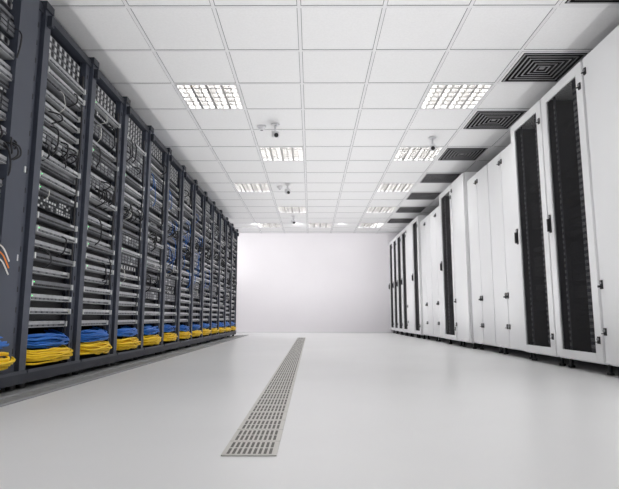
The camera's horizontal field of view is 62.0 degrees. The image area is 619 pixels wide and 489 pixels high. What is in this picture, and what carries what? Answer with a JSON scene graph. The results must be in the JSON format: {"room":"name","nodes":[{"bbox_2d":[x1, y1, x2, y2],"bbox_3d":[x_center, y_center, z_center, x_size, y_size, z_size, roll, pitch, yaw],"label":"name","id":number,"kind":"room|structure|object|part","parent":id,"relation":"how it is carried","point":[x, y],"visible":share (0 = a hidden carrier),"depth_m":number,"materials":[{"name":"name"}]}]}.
{"room":"server room","nodes":[
{"label":"server room","id":0,"kind":"room"},
{"bbox_2d":[0,333,618,488],"bbox_3d":[0.229,1.053,4.249,6.800,0.100,17.830,0,-8,0],"label":"floor","id":1,"kind":"structure","parent":0,"point":[366,410],"depth_m":1.95,"materials":[{"name":"plastic"}]},
{"bbox_2d":[0,0,54,390],"bbox_3d":[-2.014,-0.374,2.696,0.957,2.284,0.687,0,-8,0],"label":"rack","id":2,"kind":"object","parent":1,"relation":"on","point":[26,26],"visible":1,"depth_m":2.84,"materials":[{"name":"grey metal"}]},
{"bbox_2d":[16,16,99,387],"bbox_3d":[-2.014,-0.279,3.367,0.953,2.284,0.691,0,-8,0],"label":"rack","id":3,"kind":"object","parent":1,"relation":"on","point":[57,288],"visible":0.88,"depth_m":3.40,"materials":[{"name":"grey metal"}]},
{"bbox_2d":[72,71,130,374],"bbox_3d":[-2.009,-0.185,4.040,0.959,2.284,0.692,0,-8,0],"label":"rack","id":4,"kind":"object","parent":1,"relation":"on","point":[98,343],"visible":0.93,"depth_m":4.09,"materials":[{"name":"grey metal"}]},
{"bbox_2d":[0,335,246,406],"bbox_3d":[-1.509,1.116,5.099,0.272,0.010,12.800,0,-8,0],"label":"floor vent","id":5,"kind":"object","parent":1,"relation":"on","point":[41,388],"visible":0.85,"depth_m":3.46,"materials":[{"name":"metal"}]},
{"bbox_2d":[110,106,154,365],"bbox_3d":[-2.007,-0.089,4.717,0.958,2.284,0.685,0,-8,0],"label":"rack","id":6,"kind":"object","parent":1,"relation":"on","point":[131,310],"visible":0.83,"depth_m":4.79,"materials":[{"name":"grey metal"}]},
{"bbox_2d":[138,133,172,358],"bbox_3d":[-2.008,0.005,5.385,0.952,2.284,0.696,0,-8,0],"label":"rack","id":7,"kind":"object","parent":1,"relation":"on","point":[161,157],"visible":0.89,"depth_m":5.47,"materials":[{"name":"grey metal"}]},
{"bbox_2d":[159,154,186,353],"bbox_3d":[-2.005,0.100,6.062,0.955,2.284,0.688,0,-8,0],"label":"rack","id":8,"kind":"object","parent":1,"relation":"on","point":[178,174],"visible":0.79,"depth_m":6.15,"materials":[{"name":"grey metal"}]},
{"bbox_2d":[176,171,198,349],"bbox_3d":[-2.001,0.195,6.735,0.958,2.284,0.688,0,-8,0],"label":"rack","id":9,"kind":"object","parent":1,"relation":"on","point":[191,188],"visible":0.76,"depth_m":6.84,"materials":[{"name":"grey metal"}]},
{"bbox_2d":[189,184,207,346],"bbox_3d":[-2.001,0.289,7.406,0.956,2.284,0.693,0,-8,0],"label":"rack","id":10,"kind":"object","parent":1,"relation":"on","point":[201,197],"visible":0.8,"depth_m":7.52,"materials":[{"name":"grey metal"}]},
{"bbox_2d":[200,196,215,343],"bbox_3d":[-1.998,0.384,8.082,0.958,2.284,0.689,0,-8,0],"label":"rack","id":11,"kind":"object","parent":1,"relation":"on","point":[210,205],"visible":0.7,"depth_m":8.21,"materials":[{"name":"grey metal"}]},
{"bbox_2d":[209,205,222,341],"bbox_3d":[-1.997,0.479,8.754,0.956,2.284,0.690,0,-8,0],"label":"rack","id":12,"kind":"object","parent":1,"relation":"on","point":[218,217],"visible":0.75,"depth_m":8.90,"materials":[{"name":"grey metal"}]},
{"bbox_2d":[217,215,228,339],"bbox_3d":[-1.992,0.574,9.429,0.960,2.284,0.688,0,-8,0],"label":"rack","id":13,"kind":"object","parent":1,"relation":"on","point":[224,228],"visible":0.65,"depth_m":9.56,"materials":[{"name":"grey metal"}]},
{"bbox_2d":[223,222,233,337],"bbox_3d":[-1.994,0.669,10.101,0.953,2.284,0.690,0,-8,0],"label":"rack","id":14,"kind":"object","parent":1,"relation":"on","point":[230,226],"visible":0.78,"depth_m":10.24,"materials":[{"name":"grey metal"}]},
{"bbox_2d":[229,227,238,336],"bbox_3d":[-1.989,0.764,10.777,0.959,2.284,0.685,0,-8,0],"label":"rack","id":15,"kind":"object","parent":1,"relation":"on","point":[235,232],"visible":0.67,"depth_m":10.91,"materials":[{"name":"grey metal"}]},
{"bbox_2d":[221,338,305,455],"bbox_3d":[-0.164,1.210,5.748,0.162,0.004,8.596,0,-8,0],"label":"floor vent","id":16,"kind":"object","parent":1,"relation":"in","point":[259,433],"visible":1,"depth_m":2.07,"materials":[{"name":"silver metal"}]},
{"bbox_2d":[389,241,397,333],"bbox_3d":[2.523,1.048,12.817,1.028,2.293,0.586,0,-8,0],"label":"tall cabinet","id":17,"kind":"object","parent":1,"relation":"on","point":[390,242],"visible":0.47,"depth_m":12.96,"materials":[{"name":"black metal"}]},
{"bbox_3d":[2.048,1.012,12.823,0.022,2.196,0.578,0,-8,0],"label":"door frame","id":18,"kind":"part","parent":17,"relation":"part of","materials":[{"name":"white metal"}]},
{"bbox_3d":[2.049,1.017,12.822,0.001,2.066,0.408,0,-8,0],"label":"door","id":19,"kind":"part","parent":17,"relation":"part of","materials":[{"name":"white metal"}]},
{"bbox_2d":[392,237,401,333],"bbox_3d":[2.522,0.966,12.227,1.028,2.293,0.576,0,-8,0],"label":"tall cabinet","id":20,"kind":"object","parent":1,"relation":"on","point":[395,290],"visible":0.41,"depth_m":12.34,"materials":[{"name":"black metal"}]},
{"bbox_3d":[2.047,0.929,12.234,0.022,2.196,0.568,0,-8,0],"label":"door frame","id":21,"kind":"part","parent":20,"relation":"part of","materials":[{"name":"white metal"}]},
{"bbox_3d":[2.048,0.934,12.233,0.001,2.066,0.398,0,-8,0],"label":"door","id":22,"kind":"part","parent":20,"relation":"part of","materials":[{"name":"white metal"}]},
{"bbox_2d":[396,232,406,334],"bbox_3d":[2.520,0.882,11.633,1.028,2.293,0.596,0,-8,0],"label":"tall cabinet","id":23,"kind":"object","parent":1,"relation":"on","point":[398,237],"visible":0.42,"depth_m":11.74,"materials":[{"name":"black metal"}]},
{"bbox_3d":[2.046,0.851,11.639,0.001,2.066,0.418,0,-8,0],"label":"door","id":24,"kind":"part","parent":23,"relation":"part of","materials":[{"name":"metal"}]},
{"bbox_3d":[2.045,0.846,11.640,0.022,2.196,0.588,0,-8,0],"label":"door frame","id":25,"kind":"part","parent":23,"relation":"part of","materials":[{"name":"white metal"}]},
{"bbox_2d":[401,227,411,335],"bbox_3d":[2.518,0.797,11.029,1.028,2.293,0.596,0,-8,0],"label":"tall cabinet","id":26,"kind":"object","parent":1,"relation":"on","point":[403,234],"visible":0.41,"depth_m":11.14,"materials":[{"name":"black metal"}]},
{"bbox_3d":[2.044,0.766,11.035,0.001,2.066,0.418,0,-8,0],"label":"door","id":27,"kind":"part","parent":26,"relation":"part of","materials":[{"name":"white metal"}]},
{"bbox_3d":[2.043,0.761,11.036,0.022,2.196,0.588,0,-8,0],"label":"door frame","id":28,"kind":"part","parent":26,"relation":"part of","materials":[{"name":"white metal"}]},
{"bbox_2d":[405,223,417,337],"bbox_3d":[2.516,0.712,10.425,1.028,2.293,0.596,0,-8,0],"label":"tall cabinet","id":29,"kind":"object","parent":1,"relation":"on","point":[408,231],"visible":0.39,"depth_m":10.46,"materials":[{"name":"white metal"}]},
{"bbox_3d":[2.041,0.676,10.432,0.022,2.196,0.588,0,-8,0],"label":"door","id":30,"kind":"part","parent":29,"relation":"part of","materials":[{"name":"white metal"}]},
{"bbox_2d":[411,215,427,338],"bbox_3d":[2.515,0.627,9.821,1.028,2.293,0.596,0,-8,0],"label":"tall cabinet","id":31,"kind":"object","parent":1,"relation":"on","point":[415,224],"visible":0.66,"depth_m":9.76,"materials":[{"name":"white painted steel"},{"name":"black steel mesh"}]},
{"bbox_3d":[2.041,0.596,9.827,0.001,2.066,0.418,0,-8,0],"label":"door","id":32,"kind":"part","parent":31,"relation":"part of","materials":[{"name":"white metal"}]},
{"bbox_3d":[2.040,0.591,9.828,0.022,2.196,0.588,0,-8,0],"label":"door frame","id":33,"kind":"part","parent":31,"relation":"part of","materials":[{"name":"white metal"}]},
{"bbox_2d":[420,214,437,340],"bbox_3d":[2.553,0.589,9.104,1.028,2.168,0.786,0,-8,0],"label":"tall cabinet","id":34,"kind":"object","parent":1,"relation":"on","point":[426,268],"visible":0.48,"depth_m":9.10,"materials":[{"name":"white metal"}]},
{"bbox_2d":[430,206,451,342],"bbox_3d":[2.550,0.477,8.307,1.028,2.168,0.796,0,-8,0],"label":"tall cabinet","id":35,"kind":"object","parent":1,"relation":"on","point":[438,324],"visible":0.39,"depth_m":8.37,"materials":[{"name":"white metal"}]},
{"bbox_2d":[439,184,462,345],"bbox_3d":[2.508,0.308,7.559,1.028,2.293,0.686,0,-8,0],"label":"tall cabinet","id":36,"kind":"object","parent":1,"relation":"on","point":[445,199],"visible":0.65,"depth_m":7.67,"materials":[{"name":"white painted steel"},{"name":"black steel mesh"}]},
{"bbox_3d":[2.034,0.277,7.564,0.001,2.066,0.508,0,-8,0],"label":"door","id":37,"kind":"part","parent":36,"relation":"part of","materials":[{"name":"black metal"}]},
{"bbox_2d":[450,172,476,348],"bbox_3d":[2.506,0.218,6.920,1.028,2.293,0.576,0,-8,0],"label":"tall cabinet","id":38,"kind":"object","parent":1,"relation":"on","point":[462,269],"visible":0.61,"depth_m":6.80,"materials":[{"name":"white metal"}]},
{"bbox_2d":[467,164,503,352],"bbox_3d":[2.544,0.182,6.213,1.028,2.168,0.786,0,-8,0],"label":"tall cabinet","id":39,"kind":"object","parent":1,"relation":"on","point":[482,287],"visible":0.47,"depth_m":6.16,"materials":[{"name":"white metal"}]},
{"bbox_2d":[488,144,532,358],"bbox_3d":[2.542,0.070,5.416,1.028,2.168,0.796,0,-8,0],"label":"tall cabinet","id":40,"kind":"object","parent":1,"relation":"on","point":[500,170],"visible":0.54,"depth_m":5.43,"materials":[{"name":"white metal"}]},
{"bbox_2d":[510,100,565,365],"bbox_3d":[2.499,-0.097,4.682,1.028,2.293,0.676,0,-8,0],"label":"tall cabinet","id":41,"kind":"object","parent":1,"relation":"on","point":[532,238],"visible":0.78,"depth_m":4.73,"materials":[{"name":"white painted steel"},{"name":"black steel mesh"}]},
{"bbox_3d":[2.026,-0.128,4.688,0.001,2.066,0.498,0,-8,0],"label":"door","id":42,"kind":"part","parent":41,"relation":"part of","materials":[{"name":"black metal"}]},
{"bbox_3d":[2.000,-0.118,4.684,0.028,1.910,0.631,0,-8,0],"label":"handle","id":43,"kind":"part","parent":41,"relation":"part of","materials":[{"name":"black plastic"}]},
{"bbox_2d":[541,60,614,374],"bbox_3d":[2.498,-0.193,3.999,1.028,2.293,0.676,0,-8,0],"label":"tall cabinet","id":44,"kind":"object","parent":1,"relation":"on","point":[571,225],"visible":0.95,"depth_m":4.04,"materials":[{"name":"white painted steel"},{"name":"black steel mesh"}]},
{"bbox_3d":[2.023,-0.224,4.004,0.001,2.066,0.498,0,-8,0],"label":"door","id":45,"kind":"part","parent":44,"relation":"part of","materials":[{"name":"black metal"}]},
{"bbox_3d":[1.998,-0.214,4.001,0.028,1.910,0.631,0,-8,0],"label":"handle","id":46,"kind":"part","parent":44,"relation":"part of","materials":[{"name":"black plastic"}]},
{"bbox_2d":[581,25,618,366],"bbox_3d":[2.495,-0.290,3.305,1.028,2.293,0.676,0,-8,0],"label":"tall cabinet","id":47,"kind":"object","parent":1,"relation":"on","point":[600,71],"visible":1,"depth_m":3.47,"materials":[{"name":"white metal"}]},
{"bbox_2d":[236,233,400,331],"bbox_3d":[0.255,0.825,13.233,6.800,2.855,0.100,0,-8,0],"label":"wall","id":48,"kind":"structure","parent":0,"point":[287,282],"depth_m":13.16,"materials":[{"name":"paint"}]},
{"bbox_2d":[236,332,405,332],"bbox_3d":[0.254,2.216,12.981,6.600,0.030,0.012,0,-8,0],"label":"baseboard","id":49,"kind":"structure","parent":48,"relation":"attached to","point":[236,332],"depth_m":12.97,"materials":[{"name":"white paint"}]},
{"bbox_2d":[40,0,618,232],"bbox_3d":[0.229,-1.625,4.626,6.600,0.201,17.630,0,-8,0],"label":"ceiling","id":50,"kind":"structure","parent":0,"point":[90,28],"depth_m":4.74,"materials":[{"name":"tile"}]},
{"bbox_2d":[175,85,243,108],"bbox_3d":[-0.970,-1.505,5.103,0.572,0.106,0.572,0,-8,0],"label":"ceiling light fixture","id":51,"kind":"object","parent":50,"relation":"in","point":[195,96],"depth_m":5.09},
{"bbox_2d":[233,184,270,191],"bbox_3d":[-0.959,-1.004,8.667,0.572,0.106,0.572,0,-8,0],"label":"ceiling light fixture","id":52,"kind":"object","parent":50,"relation":"in","point":[239,187],"depth_m":8.66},
{"bbox_2d":[257,125,265,130],"bbox_3d":[-0.544,-1.322,5.863,0.100,0.049,0.100,0,-8,0],"label":"smoke detector","id":53,"kind":"object","parent":50,"relation":"attached to","point":[260,127],"visible":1,"depth_m":5.83,"materials":[{"name":"white plastic"}]},
{"bbox_2d":[256,223,281,227],"bbox_3d":[-0.949,-0.502,12.232,0.572,0.106,0.572,0,-8,0],"label":"ceiling light fixture","id":54,"kind":"object","parent":50,"relation":"in","point":[261,225],"depth_m":12.23,"materials":[{"name":"white plastic"}]},
{"bbox_2d":[271,123,279,137],"bbox_3d":[-0.382,-1.266,5.774,0.089,0.185,0.199,2,-8,-11],"label":"security camera","id":55,"kind":"object","parent":50,"relation":"attached to","point":[275,134],"visible":1,"depth_m":5.75,"materials":[{"name":"white plastic"}]},
{"bbox_2d":[259,147,303,160],"bbox_3d":[-0.365,-1.255,6.883,0.572,0.106,0.572,0,-8,0],"label":"ceiling light fixture","id":56,"kind":"object","parent":50,"relation":"in","point":[267,153],"depth_m":6.87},
{"bbox_2d":[285,183,290,193],"bbox_3d":[-0.354,-0.897,8.398,0.089,0.185,0.199,2,-8,-11],"label":"security camera","id":57,"kind":"object","parent":50,"relation":"attached to","point":[287,191],"visible":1,"depth_m":8.38,"materials":[{"name":"white plastic"}]},
{"bbox_2d":[277,207,305,212],"bbox_3d":[-0.354,-0.753,10.448,0.572,0.106,0.572,0,-8,0],"label":"ceiling light fixture","id":58,"kind":"object","parent":50,"relation":"in","point":[280,209],"depth_m":10.43,"materials":[{"name":"white plastic"}]},
{"bbox_2d":[308,223,332,227],"bbox_3d":[0.251,-0.502,12.229,0.572,0.106,0.572,0,-8,0],"label":"ceiling light fixture","id":59,"kind":"object","parent":50,"relation":"in","point":[310,225],"depth_m":12.31,"materials":[{"name":"white plastic"}]},
{"bbox_2d":[52,0,618,232],"bbox_3d":[0.229,-1.527,4.604,6.632,0.010,17.646,0,-8,0],"label":"grid","id":60,"kind":"object","parent":50,"relation":"attached to","point":[212,5],"depth_m":4.79,"materials":[{"name":"white metal"}]},
{"bbox_2d":[358,223,383,227],"bbox_3d":[1.451,-0.503,12.225,0.572,0.106,0.572,0,-8,0],"label":"ceiling light fixture","id":61,"kind":"object","parent":50,"relation":"in","point":[362,225],"depth_m":12.30,"materials":[{"name":"white plastic"}]},
{"bbox_2d":[365,207,396,212],"bbox_3d":[1.446,-0.754,10.443,0.572,0.106,0.572,0,-8,0],"label":"ceiling light fixture","id":62,"kind":"object","parent":50,"relation":"in","point":[370,209],"depth_m":10.43,"materials":[{"name":"white plastic"}]},
{"bbox_2d":[376,183,415,191],"bbox_3d":[1.441,-1.005,8.660,0.572,0.106,0.572,0,-8,0],"label":"ceiling light fixture","id":63,"kind":"object","parent":50,"relation":"in","point":[383,187],"depth_m":8.65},
{"bbox_2d":[386,218,414,222],"bbox_3d":[2.049,-0.579,11.628,0.572,0.102,0.572,0,-8,0],"label":"air diffuser","id":64,"kind":"object","parent":50,"relation":"in","point":[391,220],"depth_m":11.61,"materials":[{"name":"grey metal"}]},
{"bbox_2d":[394,207,426,212],"bbox_3d":[2.046,-0.746,10.440,0.572,0.102,0.572,0,-8,0],"label":"air diffuser","id":65,"kind":"object","parent":50,"relation":"in","point":[400,209],"depth_m":10.47,"materials":[{"name":"grey metal"}]},
{"bbox_2d":[392,147,443,160],"bbox_3d":[1.435,-1.255,6.878,0.572,0.106,0.572,0,-8,0],"label":"ceiling light fixture","id":66,"kind":"object","parent":50,"relation":"in","point":[403,153],"depth_m":6.88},
{"bbox_2d":[405,192,441,199],"bbox_3d":[2.042,-0.913,9.252,0.572,0.102,0.572,0,-8,0],"label":"air diffuser","id":67,"kind":"object","parent":50,"relation":"in","point":[412,195],"depth_m":9.29,"materials":[{"name":"grey metal"}]},
{"bbox_2d":[429,136,435,150],"bbox_3d":[1.485,-1.204,6.214,0.089,0.185,0.199,-2,-8,12],"label":"security camera","id":68,"kind":"object","parent":50,"relation":"attached to","point":[432,146],"visible":1,"depth_m":6.15,"materials":[{"name":"white plastic"}]},
{"bbox_2d":[418,173,461,182],"bbox_3d":[2.039,-1.080,8.063,0.572,0.102,0.572,0,-8,0],"label":"air diffuser","id":69,"kind":"object","parent":50,"relation":"in","point":[428,177],"depth_m":8.07,"materials":[{"name":"black metal"}]},
{"bbox_2d":[419,84,492,108],"bbox_3d":[1.430,-1.506,5.096,0.572,0.106,0.572,0,-8,0],"label":"ceiling light fixture","id":70,"kind":"object","parent":50,"relation":"in","point":[439,96],"depth_m":5.08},
{"bbox_2d":[436,147,490,160],"bbox_3d":[2.035,-1.248,6.875,0.572,0.102,0.572,0,-8,0],"label":"air diffuser","id":71,"kind":"object","parent":50,"relation":"in","point":[449,153],"depth_m":6.89,"materials":[{"name":"black metal"}]},
{"bbox_2d":[460,110,527,129],"bbox_3d":[2.032,-1.415,5.687,0.572,0.102,0.572,0,-8,0],"label":"air diffuser","id":72,"kind":"object","parent":50,"relation":"in","point":[480,119],"depth_m":5.70,"materials":[{"name":"black metal"}]},
{"bbox_2d":[498,51,590,82],"bbox_3d":[2.028,-1.582,4.499,0.572,0.102,0.572,0,-8,0],"label":"air diffuser","id":73,"kind":"object","parent":50,"relation":"in","point":[530,66],"depth_m":4.49,"materials":[{"name":"black metal"}]},
{"bbox_2d":[559,0,618,5],"bbox_3d":[2.025,-1.750,3.310,0.572,0.102,0.572,0,-8,0],"label":"air diffuser","id":74,"kind":"object","parent":50,"relation":"in","point":[565,2],"depth_m":3.55,"materials":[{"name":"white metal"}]}
]}

